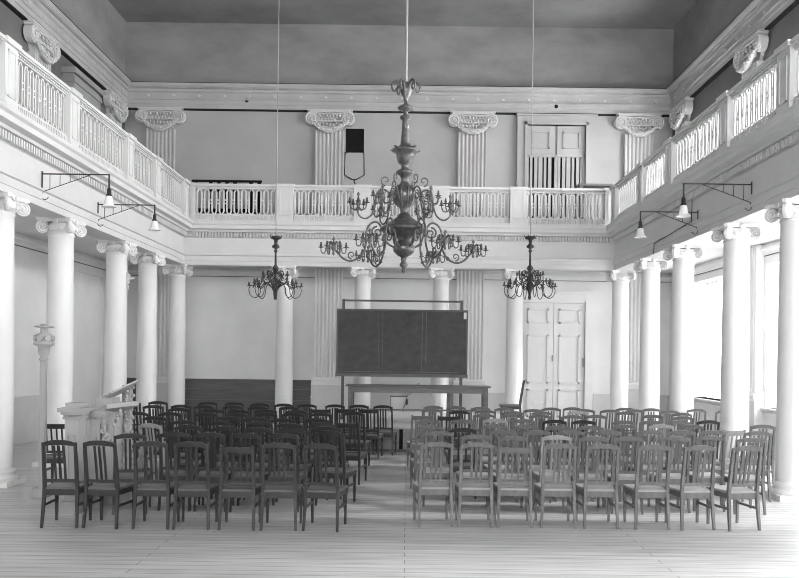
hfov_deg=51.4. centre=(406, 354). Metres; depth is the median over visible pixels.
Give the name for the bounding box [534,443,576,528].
wooden chair
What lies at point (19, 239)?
trim
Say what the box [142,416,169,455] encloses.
wooden chair
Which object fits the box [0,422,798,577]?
floor
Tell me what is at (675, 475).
wooden chair
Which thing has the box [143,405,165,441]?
wooden chair
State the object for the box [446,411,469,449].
wooden chair
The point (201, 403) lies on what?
wooden chair
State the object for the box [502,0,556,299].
chandelier
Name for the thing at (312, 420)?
wooden chair
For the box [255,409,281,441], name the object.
wooden chair
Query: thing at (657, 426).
wooden chair
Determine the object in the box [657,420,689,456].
wooden chair
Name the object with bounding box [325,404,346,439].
wooden chair
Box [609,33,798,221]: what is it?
balustrade
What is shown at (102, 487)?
wooden chair
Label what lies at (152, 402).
wooden chair
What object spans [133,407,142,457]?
wooden chair
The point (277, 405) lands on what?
wooden chair
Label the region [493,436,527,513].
wooden chair
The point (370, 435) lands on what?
wooden chair
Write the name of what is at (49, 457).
wooden chair
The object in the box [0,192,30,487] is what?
column
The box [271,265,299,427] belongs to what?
column
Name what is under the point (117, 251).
column
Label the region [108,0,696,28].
ceiling
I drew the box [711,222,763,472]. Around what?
column
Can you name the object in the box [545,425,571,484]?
wooden chair
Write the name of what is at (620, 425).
wooden chair
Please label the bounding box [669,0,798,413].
wall
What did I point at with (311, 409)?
wooden chair
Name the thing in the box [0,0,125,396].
wall
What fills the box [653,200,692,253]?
cable
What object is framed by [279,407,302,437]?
wooden chair
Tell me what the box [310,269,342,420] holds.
fluted pilaster
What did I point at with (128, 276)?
bracket
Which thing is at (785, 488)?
column
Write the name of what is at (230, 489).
wooden chair
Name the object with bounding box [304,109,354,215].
pilaster
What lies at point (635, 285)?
fluted pilaster
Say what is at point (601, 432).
wooden chair
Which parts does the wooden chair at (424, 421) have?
seat, crest rail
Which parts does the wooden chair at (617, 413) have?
crest rail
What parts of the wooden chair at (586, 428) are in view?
leg, crest rail, leg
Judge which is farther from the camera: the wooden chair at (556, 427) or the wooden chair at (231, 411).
the wooden chair at (231, 411)
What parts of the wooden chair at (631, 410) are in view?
crest rail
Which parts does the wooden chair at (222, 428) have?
leg, crest rail, seat, leg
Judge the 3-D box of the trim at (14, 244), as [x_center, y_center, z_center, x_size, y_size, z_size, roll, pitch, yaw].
[-0.273,-2.056,5.688,14.760,0.015,33.375,1,0,0]
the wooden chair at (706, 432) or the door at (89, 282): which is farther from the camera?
the door at (89, 282)
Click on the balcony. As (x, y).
(767, 157)
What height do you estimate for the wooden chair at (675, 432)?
0.934 m
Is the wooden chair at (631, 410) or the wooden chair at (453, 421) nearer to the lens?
the wooden chair at (453, 421)
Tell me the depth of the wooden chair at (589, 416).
13.57 m
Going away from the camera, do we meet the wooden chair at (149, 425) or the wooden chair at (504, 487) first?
the wooden chair at (504, 487)
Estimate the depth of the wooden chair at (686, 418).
13.51 m
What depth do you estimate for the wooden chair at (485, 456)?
11.47 m
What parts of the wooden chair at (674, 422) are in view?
leg, crest rail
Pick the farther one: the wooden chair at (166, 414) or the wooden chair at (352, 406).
the wooden chair at (352, 406)
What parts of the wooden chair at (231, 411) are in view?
crest rail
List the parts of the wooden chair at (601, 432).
leg, seat, crest rail, leg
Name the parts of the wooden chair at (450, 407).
leg, crest rail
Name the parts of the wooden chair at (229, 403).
crest rail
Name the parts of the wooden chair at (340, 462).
leg, crest rail, leg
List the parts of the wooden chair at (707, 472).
leg, seat, crest rail, rail, leg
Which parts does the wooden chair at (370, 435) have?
leg, crest rail, rail, seat, leg, leg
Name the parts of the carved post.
plate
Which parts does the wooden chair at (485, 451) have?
crest rail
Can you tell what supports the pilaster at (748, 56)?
attached to the wall at (706, 19)
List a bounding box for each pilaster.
[23,19,60,71]
[103,89,128,127]
[134,107,185,169]
[156,267,168,421]
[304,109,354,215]
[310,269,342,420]
[447,111,497,216]
[452,270,484,412]
[613,113,664,176]
[628,273,640,427]
[669,96,693,133]
[733,29,768,79]
[749,245,764,446]
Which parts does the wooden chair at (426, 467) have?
leg, seat, rail, crest rail, leg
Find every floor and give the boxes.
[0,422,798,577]
[3,140,779,272]
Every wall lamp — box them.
[41,171,116,207]
[97,202,160,230]
[634,210,697,238]
[676,182,751,217]
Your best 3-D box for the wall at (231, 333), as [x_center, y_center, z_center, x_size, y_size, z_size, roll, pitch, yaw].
[-0.254,-3.509,22.525,14.760,10.750,0.300,1,0,0]
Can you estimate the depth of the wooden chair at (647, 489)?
9.07 m
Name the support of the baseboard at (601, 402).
attached to the wall at (706, 19)
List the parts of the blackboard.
post, board frame, post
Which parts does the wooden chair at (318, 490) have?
leg, leg, rail, crest rail, seat, leg, leg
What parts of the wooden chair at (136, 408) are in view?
leg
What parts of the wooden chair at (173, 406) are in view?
crest rail, leg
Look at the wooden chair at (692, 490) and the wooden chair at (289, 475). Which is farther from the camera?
the wooden chair at (289, 475)
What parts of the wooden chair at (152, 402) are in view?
crest rail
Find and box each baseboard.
[13,395,38,445]
[127,378,310,422]
[370,392,775,457]
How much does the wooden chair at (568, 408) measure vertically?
0.934 m
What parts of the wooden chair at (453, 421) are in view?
seat, crest rail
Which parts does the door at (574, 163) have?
overdoor panel, overdoor panel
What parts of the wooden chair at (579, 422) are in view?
crest rail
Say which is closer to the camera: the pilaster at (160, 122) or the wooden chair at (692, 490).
the wooden chair at (692, 490)
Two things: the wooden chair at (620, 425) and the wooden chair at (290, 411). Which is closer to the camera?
the wooden chair at (620, 425)
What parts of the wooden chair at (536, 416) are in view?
crest rail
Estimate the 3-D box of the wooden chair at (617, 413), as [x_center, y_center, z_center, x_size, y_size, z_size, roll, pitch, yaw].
[3.799,1.453,14.693,0.416,0.934,0.517,1,0,1]
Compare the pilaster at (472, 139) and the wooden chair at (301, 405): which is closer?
the wooden chair at (301, 405)
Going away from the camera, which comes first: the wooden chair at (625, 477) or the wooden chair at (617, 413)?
the wooden chair at (625, 477)
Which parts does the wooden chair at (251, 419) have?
leg, crest rail, leg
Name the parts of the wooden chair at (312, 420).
leg, crest rail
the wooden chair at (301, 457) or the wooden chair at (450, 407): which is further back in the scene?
the wooden chair at (450, 407)
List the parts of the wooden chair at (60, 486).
leg, leg, crest rail, rail, seat, leg, leg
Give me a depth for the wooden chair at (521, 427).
11.43 m
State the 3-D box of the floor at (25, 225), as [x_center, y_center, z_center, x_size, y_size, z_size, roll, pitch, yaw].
[-0.265,-2.729,5.688,14.760,0.870,33.375,1,0,0]
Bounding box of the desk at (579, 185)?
[574,183,612,218]
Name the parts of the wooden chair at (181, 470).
leg, rail, crest rail, seat, leg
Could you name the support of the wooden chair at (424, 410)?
on the floor at (380, 537)
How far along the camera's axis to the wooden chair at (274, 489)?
8.76 m
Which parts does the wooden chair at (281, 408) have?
crest rail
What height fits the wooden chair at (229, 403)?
0.934 m
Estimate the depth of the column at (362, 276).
20.26 m
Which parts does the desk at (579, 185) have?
leg, leg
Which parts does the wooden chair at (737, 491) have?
leg, leg, seat, leg, rail, crest rail, leg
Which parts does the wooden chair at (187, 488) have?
leg, leg, rail, crest rail, seat, leg, leg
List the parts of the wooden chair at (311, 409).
crest rail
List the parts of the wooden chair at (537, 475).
leg, leg, seat, crest rail, rail, leg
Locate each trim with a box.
[0,0,798,116]
[14,232,779,281]
[14,244,778,282]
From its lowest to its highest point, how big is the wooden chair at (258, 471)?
0.934 m
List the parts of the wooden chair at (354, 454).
leg, crest rail, rail, seat, leg, leg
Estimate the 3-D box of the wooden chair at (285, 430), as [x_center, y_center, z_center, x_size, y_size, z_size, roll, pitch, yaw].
[-1.454,1.384,10.655,0.416,0.934,0.517,1,0,0]
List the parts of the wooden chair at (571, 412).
crest rail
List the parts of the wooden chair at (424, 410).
leg, crest rail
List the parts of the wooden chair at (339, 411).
crest rail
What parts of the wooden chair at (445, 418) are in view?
crest rail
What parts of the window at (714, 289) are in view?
sill, pane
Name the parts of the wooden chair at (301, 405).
crest rail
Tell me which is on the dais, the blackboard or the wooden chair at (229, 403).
the blackboard
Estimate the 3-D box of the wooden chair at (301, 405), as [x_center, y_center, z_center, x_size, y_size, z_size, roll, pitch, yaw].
[-1.867,1.379,15.671,0.416,0.934,0.517,1,0,0]
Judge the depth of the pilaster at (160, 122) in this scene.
22.22 m
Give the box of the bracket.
[126,273,134,288]
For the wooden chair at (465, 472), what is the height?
0.934 m
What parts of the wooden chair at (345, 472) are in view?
leg, rail, crest rail, seat, leg, leg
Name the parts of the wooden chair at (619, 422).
crest rail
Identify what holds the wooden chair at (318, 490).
on the floor at (380, 537)
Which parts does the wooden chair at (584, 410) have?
crest rail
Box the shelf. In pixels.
[94,401,138,411]
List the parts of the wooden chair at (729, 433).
seat, leg, rail, crest rail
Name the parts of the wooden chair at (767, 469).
leg, seat, crest rail, leg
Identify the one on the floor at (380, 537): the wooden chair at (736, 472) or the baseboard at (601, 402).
the wooden chair at (736, 472)
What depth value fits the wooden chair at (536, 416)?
13.49 m
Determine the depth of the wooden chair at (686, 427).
11.80 m
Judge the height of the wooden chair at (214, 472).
0.934 m
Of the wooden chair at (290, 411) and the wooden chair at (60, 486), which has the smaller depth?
the wooden chair at (60, 486)
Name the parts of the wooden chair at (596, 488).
leg, leg, seat, rail, crest rail, leg, leg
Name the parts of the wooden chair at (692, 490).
leg, leg, seat, rail, leg, crest rail, leg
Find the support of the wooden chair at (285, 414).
on the floor at (380, 537)
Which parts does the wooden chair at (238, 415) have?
crest rail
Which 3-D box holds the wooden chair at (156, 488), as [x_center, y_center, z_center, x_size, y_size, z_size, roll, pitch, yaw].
[-2.700,1.368,8.936,0.416,0.934,0.518,1,0,-1]
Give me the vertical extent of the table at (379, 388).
0.760 m
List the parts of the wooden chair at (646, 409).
crest rail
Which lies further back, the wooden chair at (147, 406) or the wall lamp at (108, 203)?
the wooden chair at (147, 406)
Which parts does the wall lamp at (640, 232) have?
lamp shade, arm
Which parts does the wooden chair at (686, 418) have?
crest rail, leg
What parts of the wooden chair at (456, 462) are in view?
leg, seat, rail, crest rail, leg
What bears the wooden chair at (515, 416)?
on the floor at (380, 537)
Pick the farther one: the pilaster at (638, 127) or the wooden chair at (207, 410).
the pilaster at (638, 127)
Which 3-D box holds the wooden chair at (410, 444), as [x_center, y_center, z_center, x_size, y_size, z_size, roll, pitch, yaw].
[0.221,1.426,13.749,0.416,0.895,0.508,1,0,-6]
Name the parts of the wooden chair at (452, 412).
crest rail, leg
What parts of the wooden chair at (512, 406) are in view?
seat, leg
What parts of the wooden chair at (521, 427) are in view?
seat, crest rail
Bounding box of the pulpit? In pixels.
[57,379,139,513]
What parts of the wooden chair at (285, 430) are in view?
leg, crest rail, rail, seat, leg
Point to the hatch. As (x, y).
(354, 139)
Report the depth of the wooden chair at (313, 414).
13.23 m
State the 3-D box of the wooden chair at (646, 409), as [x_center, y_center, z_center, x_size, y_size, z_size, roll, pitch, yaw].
[4.566,1.463,15.762,0.416,0.934,0.517,1,0,0]
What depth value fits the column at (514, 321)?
20.27 m
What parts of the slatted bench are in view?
seat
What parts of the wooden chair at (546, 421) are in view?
crest rail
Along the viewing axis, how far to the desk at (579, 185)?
21.06 m
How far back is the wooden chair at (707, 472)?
10.19 m
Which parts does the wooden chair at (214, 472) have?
leg, rail, crest rail, seat, leg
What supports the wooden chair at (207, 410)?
on the floor at (380, 537)
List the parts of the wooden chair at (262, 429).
crest rail, seat, leg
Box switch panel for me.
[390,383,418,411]
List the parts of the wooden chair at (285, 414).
crest rail, leg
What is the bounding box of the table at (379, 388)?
[345,384,490,423]
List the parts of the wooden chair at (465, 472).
leg, seat, rail, crest rail, leg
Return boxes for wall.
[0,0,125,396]
[125,22,673,414]
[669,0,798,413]
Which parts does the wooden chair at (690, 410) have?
crest rail, leg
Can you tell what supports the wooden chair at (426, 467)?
on the floor at (380, 537)
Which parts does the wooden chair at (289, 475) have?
leg, rail, crest rail, seat, leg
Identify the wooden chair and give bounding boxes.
[40,440,92,527]
[46,424,64,482]
[81,440,133,529]
[112,433,150,514]
[131,441,179,529]
[132,403,146,431]
[132,412,149,470]
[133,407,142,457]
[138,423,181,485]
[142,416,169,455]
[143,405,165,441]
[148,401,167,430]
[157,432,200,510]
[158,412,186,449]
[168,408,191,440]
[171,405,191,434]
[171,420,204,481]
[172,441,218,529]
[173,425,210,496]
[193,432,233,511]
[194,405,220,441]
[194,412,220,452]
[198,402,220,438]
[202,409,224,450]
[209,421,243,482]
[210,426,240,499]
[215,416,240,453]
[217,445,260,530]
[223,405,243,434]
[225,402,245,428]
[225,413,253,446]
[227,410,253,441]
[229,433,267,511]
[243,417,267,480]
[243,427,276,499]
[246,421,272,459]
[248,406,267,436]
[250,403,273,433]
[254,413,281,444]
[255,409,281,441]
[260,443,302,530]
[268,433,303,512]
[270,418,299,453]
[274,404,293,433]
[275,423,303,483]
[275,428,311,501]
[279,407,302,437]
[282,413,307,461]
[285,410,307,440]
[297,404,316,435]
[302,443,347,531]
[304,418,329,481]
[308,422,334,486]
[309,413,332,466]
[310,408,330,437]
[313,427,348,498]
[315,431,356,506]
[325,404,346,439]
[335,408,356,448]
[335,422,367,484]
[343,412,370,468]
[349,405,370,449]
[359,409,382,458]
[372,405,396,455]
[407,415,432,465]
[410,425,441,488]
[411,419,440,478]
[413,442,453,526]
[418,409,441,441]
[418,431,453,505]
[420,406,442,434]
[436,415,459,448]
[444,406,465,455]
[444,428,476,498]
[445,420,473,461]
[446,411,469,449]
[454,442,493,527]
[456,435,491,505]
[467,407,489,440]
[467,414,494,449]
[474,410,494,441]
[478,424,507,465]
[482,419,506,468]
[483,430,517,502]
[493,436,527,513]
[493,446,532,528]
[494,408,513,439]
[495,414,522,448]
[499,379,525,418]
[503,411,524,435]
[509,419,535,456]
[509,425,538,486]
[517,430,550,502]
[523,409,540,457]
[528,414,550,449]
[530,411,552,442]
[533,435,571,512]
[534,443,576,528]
[538,420,566,456]
[540,408,560,434]
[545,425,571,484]
[552,430,584,501]
[556,407,579,435]
[559,415,582,449]
[563,411,587,442]
[567,420,595,457]
[571,436,608,513]
[572,426,603,466]
[575,409,594,435]
[576,444,619,529]
[584,415,607,450]
[584,430,621,501]
[596,410,619,459]
[602,436,643,514]
[604,420,635,456]
[604,424,636,465]
[609,408,634,443]
[609,412,635,450]
[623,444,670,529]
[624,409,644,438]
[624,430,664,501]
[630,421,663,455]
[640,408,660,438]
[640,415,662,445]
[643,424,673,484]
[647,436,690,512]
[651,410,679,450]
[655,430,695,482]
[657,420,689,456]
[664,445,716,530]
[670,413,692,436]
[670,416,694,450]
[673,425,703,484]
[684,436,725,511]
[687,409,706,444]
[690,420,719,458]
[690,430,726,500]
[701,430,746,486]
[705,411,719,446]
[706,446,762,531]
[720,437,766,514]
[733,431,771,501]
[738,425,775,487]
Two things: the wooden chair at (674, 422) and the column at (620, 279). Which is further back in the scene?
the column at (620, 279)
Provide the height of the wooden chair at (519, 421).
0.934 m
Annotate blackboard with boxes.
[335,299,467,419]
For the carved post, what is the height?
2.207 m
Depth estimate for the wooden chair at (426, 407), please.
15.44 m
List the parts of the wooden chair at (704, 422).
crest rail, leg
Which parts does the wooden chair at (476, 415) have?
crest rail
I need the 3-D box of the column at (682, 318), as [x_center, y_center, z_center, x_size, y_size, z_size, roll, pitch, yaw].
[5.239,-0.062,15.799,0.628,4.000,0.628,1,0,0]
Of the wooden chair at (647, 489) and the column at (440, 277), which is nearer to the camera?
the wooden chair at (647, 489)
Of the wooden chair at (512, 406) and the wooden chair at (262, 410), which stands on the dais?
the wooden chair at (512, 406)
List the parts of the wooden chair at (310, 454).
leg, crest rail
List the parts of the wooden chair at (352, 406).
crest rail, leg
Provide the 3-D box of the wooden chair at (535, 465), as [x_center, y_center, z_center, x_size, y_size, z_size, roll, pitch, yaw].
[1.658,1.425,10.823,0.416,0.934,0.517,1,0,1]
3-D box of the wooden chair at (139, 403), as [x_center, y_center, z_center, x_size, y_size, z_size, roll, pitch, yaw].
[-5.162,1.336,15.749,0.416,0.934,0.517,1,0,2]
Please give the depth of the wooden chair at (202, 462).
10.74 m
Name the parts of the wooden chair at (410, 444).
leg, leg, seat, crest rail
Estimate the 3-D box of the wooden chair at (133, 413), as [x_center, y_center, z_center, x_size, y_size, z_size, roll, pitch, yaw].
[-4.212,1.349,13.172,0.416,0.934,0.517,1,0,1]
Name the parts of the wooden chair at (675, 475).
leg, leg, seat, rail, crest rail, leg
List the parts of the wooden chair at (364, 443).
crest rail, seat, leg, leg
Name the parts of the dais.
skirting, panel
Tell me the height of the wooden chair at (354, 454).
0.895 m
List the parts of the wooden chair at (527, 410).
crest rail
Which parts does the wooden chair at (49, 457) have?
leg, seat, rail, crest rail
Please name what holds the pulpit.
on the floor at (380, 537)
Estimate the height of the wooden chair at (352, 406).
0.934 m
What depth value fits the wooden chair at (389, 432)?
15.45 m
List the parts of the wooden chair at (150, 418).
leg, crest rail, leg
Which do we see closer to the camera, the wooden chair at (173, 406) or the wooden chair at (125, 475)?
the wooden chair at (125, 475)
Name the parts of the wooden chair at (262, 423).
leg, crest rail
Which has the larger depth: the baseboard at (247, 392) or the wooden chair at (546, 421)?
the baseboard at (247, 392)
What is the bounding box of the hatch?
[344,127,364,184]
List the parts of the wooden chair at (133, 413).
crest rail, leg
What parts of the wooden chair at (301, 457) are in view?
leg, crest rail, seat, leg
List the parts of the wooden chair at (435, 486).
leg, leg, seat, rail, crest rail, leg, leg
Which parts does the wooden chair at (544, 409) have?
crest rail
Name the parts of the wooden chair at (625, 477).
leg, leg, seat, rail, crest rail, leg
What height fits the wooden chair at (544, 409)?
0.934 m
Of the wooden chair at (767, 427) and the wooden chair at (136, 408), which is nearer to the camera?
the wooden chair at (767, 427)
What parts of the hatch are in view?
hatch frame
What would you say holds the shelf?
attached to the pulpit
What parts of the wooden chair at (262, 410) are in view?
crest rail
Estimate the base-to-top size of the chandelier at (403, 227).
7.653 m
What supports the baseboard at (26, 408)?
attached to the wall at (98, 20)
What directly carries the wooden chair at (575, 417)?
on the floor at (380, 537)
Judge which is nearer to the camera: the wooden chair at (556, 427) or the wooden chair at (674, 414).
the wooden chair at (556, 427)
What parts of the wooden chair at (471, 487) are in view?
leg, leg, seat, rail, crest rail, leg, leg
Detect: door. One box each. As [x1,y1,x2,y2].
[61,66,103,110]
[73,263,104,408]
[516,113,597,218]
[522,291,595,426]
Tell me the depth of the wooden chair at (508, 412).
14.22 m
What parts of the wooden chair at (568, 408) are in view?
crest rail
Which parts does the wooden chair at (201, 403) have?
leg, crest rail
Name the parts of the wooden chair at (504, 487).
leg, leg, seat, rail, crest rail, leg, leg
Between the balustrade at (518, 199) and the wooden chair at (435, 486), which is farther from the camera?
the balustrade at (518, 199)
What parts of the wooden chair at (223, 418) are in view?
leg, crest rail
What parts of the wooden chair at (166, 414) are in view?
crest rail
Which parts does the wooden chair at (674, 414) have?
crest rail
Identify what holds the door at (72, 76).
in the wall at (98, 20)
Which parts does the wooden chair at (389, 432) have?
leg, crest rail, seat, leg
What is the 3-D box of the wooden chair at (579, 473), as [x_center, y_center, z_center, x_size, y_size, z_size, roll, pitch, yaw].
[2.210,1.432,10.113,0.416,0.934,0.517,1,0,-2]
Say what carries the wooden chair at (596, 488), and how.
on the floor at (380, 537)
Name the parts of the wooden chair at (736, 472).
leg, seat, rail, crest rail, leg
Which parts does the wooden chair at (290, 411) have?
crest rail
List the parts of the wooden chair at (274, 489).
leg, leg, crest rail, rail, seat, leg, leg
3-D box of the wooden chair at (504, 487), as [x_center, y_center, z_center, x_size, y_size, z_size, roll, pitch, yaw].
[1.185,1.438,9.251,0.416,0.895,0.508,1,0,1]
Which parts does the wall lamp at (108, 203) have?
arm, lamp shade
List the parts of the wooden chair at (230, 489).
leg, leg, crest rail, rail, seat, leg, leg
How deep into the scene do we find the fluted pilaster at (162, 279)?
22.22 m
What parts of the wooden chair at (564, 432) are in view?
leg, seat, crest rail, leg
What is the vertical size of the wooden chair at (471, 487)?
0.934 m
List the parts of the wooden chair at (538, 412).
crest rail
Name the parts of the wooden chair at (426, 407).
crest rail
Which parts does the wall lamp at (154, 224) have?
arm, lamp shade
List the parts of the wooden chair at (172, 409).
crest rail, leg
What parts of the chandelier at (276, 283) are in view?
arm, arm, arm, arm, stem, suspension rod, arm, arm, arm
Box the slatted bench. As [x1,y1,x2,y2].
[192,179,261,213]
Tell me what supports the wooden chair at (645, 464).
on the floor at (380, 537)
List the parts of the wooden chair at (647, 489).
leg, leg, seat, rail, crest rail, leg, leg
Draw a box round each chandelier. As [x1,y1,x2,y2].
[247,0,303,299]
[319,0,488,272]
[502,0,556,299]
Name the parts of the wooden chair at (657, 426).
leg, seat, crest rail, leg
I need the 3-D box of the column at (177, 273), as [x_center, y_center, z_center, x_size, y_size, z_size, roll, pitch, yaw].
[-5.675,-0.204,20.450,0.628,4.000,0.628,1,0,0]
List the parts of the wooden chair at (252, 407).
crest rail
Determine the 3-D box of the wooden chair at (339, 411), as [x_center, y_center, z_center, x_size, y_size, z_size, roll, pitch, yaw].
[-1.118,1.408,15.175,0.416,0.895,0.508,1,0,-1]
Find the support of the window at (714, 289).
in the wall at (706, 19)
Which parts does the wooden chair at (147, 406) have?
crest rail, leg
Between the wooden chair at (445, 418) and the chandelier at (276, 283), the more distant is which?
the chandelier at (276, 283)
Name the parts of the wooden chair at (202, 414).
leg, crest rail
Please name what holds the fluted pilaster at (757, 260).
attached to the wall at (706, 19)
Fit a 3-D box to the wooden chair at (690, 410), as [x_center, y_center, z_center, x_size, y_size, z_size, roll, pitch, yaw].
[5.424,1.474,15.771,0.416,0.934,0.517,1,0,1]
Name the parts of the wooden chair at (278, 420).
crest rail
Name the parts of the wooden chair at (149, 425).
leg, crest rail, seat, leg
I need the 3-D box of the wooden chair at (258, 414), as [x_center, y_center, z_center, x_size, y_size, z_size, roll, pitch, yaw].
[-2.232,1.374,13.323,0.416,0.934,0.517,1,0,0]
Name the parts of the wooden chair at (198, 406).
crest rail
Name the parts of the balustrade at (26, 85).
fret panel, fret panel, fret panel, fret panel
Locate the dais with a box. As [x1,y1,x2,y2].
[333,412,545,452]
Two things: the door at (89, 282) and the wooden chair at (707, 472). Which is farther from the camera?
the door at (89, 282)
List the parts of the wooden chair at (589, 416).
crest rail, leg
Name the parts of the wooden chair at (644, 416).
leg, crest rail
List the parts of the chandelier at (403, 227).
arm, arm, arm, arm, arm, drum dish, lamp shade, stem, crown, suspension rod, arm, arm, arm, arm, arm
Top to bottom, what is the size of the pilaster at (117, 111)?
3.375 m
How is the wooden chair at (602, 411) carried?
on the floor at (380, 537)
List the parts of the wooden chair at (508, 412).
crest rail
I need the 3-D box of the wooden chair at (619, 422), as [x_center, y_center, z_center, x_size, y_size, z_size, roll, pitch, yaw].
[3.243,1.445,12.661,0.416,0.934,0.517,1,0,1]
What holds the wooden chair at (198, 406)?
on the floor at (380, 537)
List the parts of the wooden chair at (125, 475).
leg, crest rail, rail, seat, leg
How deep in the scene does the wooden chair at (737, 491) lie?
9.08 m
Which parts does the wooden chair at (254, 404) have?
crest rail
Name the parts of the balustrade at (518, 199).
fret panel, fret panel, rail, fret panel, fret panel, fret panel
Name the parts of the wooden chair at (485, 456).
seat, crest rail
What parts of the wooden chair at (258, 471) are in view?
leg, crest rail, rail, seat, leg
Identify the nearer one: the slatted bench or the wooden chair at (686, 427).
the wooden chair at (686, 427)
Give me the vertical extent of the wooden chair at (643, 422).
0.934 m
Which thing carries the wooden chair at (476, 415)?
on the floor at (380, 537)
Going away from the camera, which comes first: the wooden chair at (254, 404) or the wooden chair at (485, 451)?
the wooden chair at (485, 451)
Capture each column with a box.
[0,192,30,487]
[32,217,86,467]
[96,240,137,401]
[129,252,165,423]
[161,264,192,427]
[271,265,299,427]
[350,266,376,411]
[428,268,454,412]
[502,269,528,411]
[605,270,635,431]
[633,258,668,431]
[663,244,704,435]
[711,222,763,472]
[761,198,798,501]
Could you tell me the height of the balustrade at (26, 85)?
0.935 m
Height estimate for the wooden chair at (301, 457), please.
0.934 m
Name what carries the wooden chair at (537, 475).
on the floor at (380, 537)
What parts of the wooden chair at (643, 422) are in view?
crest rail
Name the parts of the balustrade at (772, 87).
fret panel, fret panel, fret panel, fret panel, fret panel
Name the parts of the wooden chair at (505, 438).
leg, seat, rail, crest rail, leg, leg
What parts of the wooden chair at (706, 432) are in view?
leg, seat, crest rail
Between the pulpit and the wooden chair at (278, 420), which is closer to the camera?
the pulpit
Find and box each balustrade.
[0,32,190,217]
[188,182,610,225]
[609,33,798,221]
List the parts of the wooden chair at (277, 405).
crest rail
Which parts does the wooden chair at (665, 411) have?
crest rail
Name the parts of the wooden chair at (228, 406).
crest rail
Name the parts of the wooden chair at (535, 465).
leg, seat, crest rail, rail, leg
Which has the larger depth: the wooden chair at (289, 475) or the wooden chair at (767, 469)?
the wooden chair at (767, 469)
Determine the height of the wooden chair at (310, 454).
0.934 m
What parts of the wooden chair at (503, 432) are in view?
seat, crest rail, leg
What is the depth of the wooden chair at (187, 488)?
8.76 m
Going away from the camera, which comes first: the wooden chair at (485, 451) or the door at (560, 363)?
the wooden chair at (485, 451)
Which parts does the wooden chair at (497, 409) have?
crest rail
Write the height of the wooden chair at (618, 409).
0.934 m
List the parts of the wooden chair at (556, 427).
leg, crest rail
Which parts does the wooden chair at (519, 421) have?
crest rail, leg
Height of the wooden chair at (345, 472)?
0.934 m
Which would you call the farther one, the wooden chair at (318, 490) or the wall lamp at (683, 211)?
the wall lamp at (683, 211)
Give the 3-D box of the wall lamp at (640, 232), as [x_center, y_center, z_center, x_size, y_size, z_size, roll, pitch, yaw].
[4.495,-2.276,14.400,1.115,0.492,0.220,1,0,0]
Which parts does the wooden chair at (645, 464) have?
leg, seat, crest rail, leg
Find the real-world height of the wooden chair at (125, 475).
0.934 m
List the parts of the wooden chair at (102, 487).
leg, crest rail, rail, leg, seat, leg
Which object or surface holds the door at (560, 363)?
in the wall at (231, 333)
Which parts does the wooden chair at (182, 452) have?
leg, crest rail, seat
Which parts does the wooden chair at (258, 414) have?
crest rail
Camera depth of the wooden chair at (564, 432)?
10.68 m
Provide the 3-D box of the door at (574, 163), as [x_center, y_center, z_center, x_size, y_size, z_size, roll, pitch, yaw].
[3.996,-4.776,22.275,2.164,3.335,0.200,1,0,0]
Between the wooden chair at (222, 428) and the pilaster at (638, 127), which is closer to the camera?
the wooden chair at (222, 428)
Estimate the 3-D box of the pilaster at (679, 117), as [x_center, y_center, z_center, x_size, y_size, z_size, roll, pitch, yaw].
[6.975,-4.757,21.300,0.330,3.375,1.350,1,0,0]
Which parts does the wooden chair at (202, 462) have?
leg, crest rail, seat, leg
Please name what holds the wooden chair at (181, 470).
on the floor at (380, 537)
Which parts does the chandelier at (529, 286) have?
arm, arm, arm, stem, suspension rod, arm, arm, arm, arm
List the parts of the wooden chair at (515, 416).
crest rail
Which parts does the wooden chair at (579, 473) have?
leg, seat, rail, crest rail, leg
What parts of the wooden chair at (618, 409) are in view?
crest rail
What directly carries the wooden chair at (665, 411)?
on the floor at (380, 537)
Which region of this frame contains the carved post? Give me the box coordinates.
[32,324,54,497]
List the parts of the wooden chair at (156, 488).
leg, leg, rail, crest rail, seat, leg, leg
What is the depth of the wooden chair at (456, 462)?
10.85 m
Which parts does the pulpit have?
link panel, panel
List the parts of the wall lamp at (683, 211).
lamp shade, arm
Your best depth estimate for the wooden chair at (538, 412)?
14.24 m
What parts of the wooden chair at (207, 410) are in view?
crest rail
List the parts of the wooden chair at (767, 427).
leg, crest rail, leg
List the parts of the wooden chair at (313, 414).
crest rail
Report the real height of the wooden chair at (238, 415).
0.934 m
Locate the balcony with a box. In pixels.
[0,100,798,271]
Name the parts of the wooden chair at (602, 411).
crest rail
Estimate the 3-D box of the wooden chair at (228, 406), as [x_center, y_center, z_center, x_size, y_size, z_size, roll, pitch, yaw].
[-3.106,1.363,15.035,0.416,0.934,0.517,1,0,1]
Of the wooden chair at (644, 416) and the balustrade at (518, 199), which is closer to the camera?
the wooden chair at (644, 416)
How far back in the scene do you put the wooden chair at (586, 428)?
11.41 m
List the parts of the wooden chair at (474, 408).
leg, crest rail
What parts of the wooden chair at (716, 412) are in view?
leg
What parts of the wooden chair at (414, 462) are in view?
leg, leg, seat, crest rail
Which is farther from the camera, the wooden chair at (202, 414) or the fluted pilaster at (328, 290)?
the fluted pilaster at (328, 290)
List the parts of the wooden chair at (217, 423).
leg, crest rail, leg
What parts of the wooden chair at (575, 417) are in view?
crest rail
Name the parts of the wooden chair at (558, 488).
leg, leg, seat, rail, crest rail, leg, leg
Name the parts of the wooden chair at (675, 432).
leg, seat, crest rail, leg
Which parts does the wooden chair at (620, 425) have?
leg, seat, crest rail, leg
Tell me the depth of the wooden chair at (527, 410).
14.81 m
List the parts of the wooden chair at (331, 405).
crest rail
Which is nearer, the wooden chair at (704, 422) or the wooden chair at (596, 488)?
the wooden chair at (596, 488)
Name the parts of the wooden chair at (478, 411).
crest rail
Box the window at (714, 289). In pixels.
[693,280,722,402]
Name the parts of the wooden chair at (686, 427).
crest rail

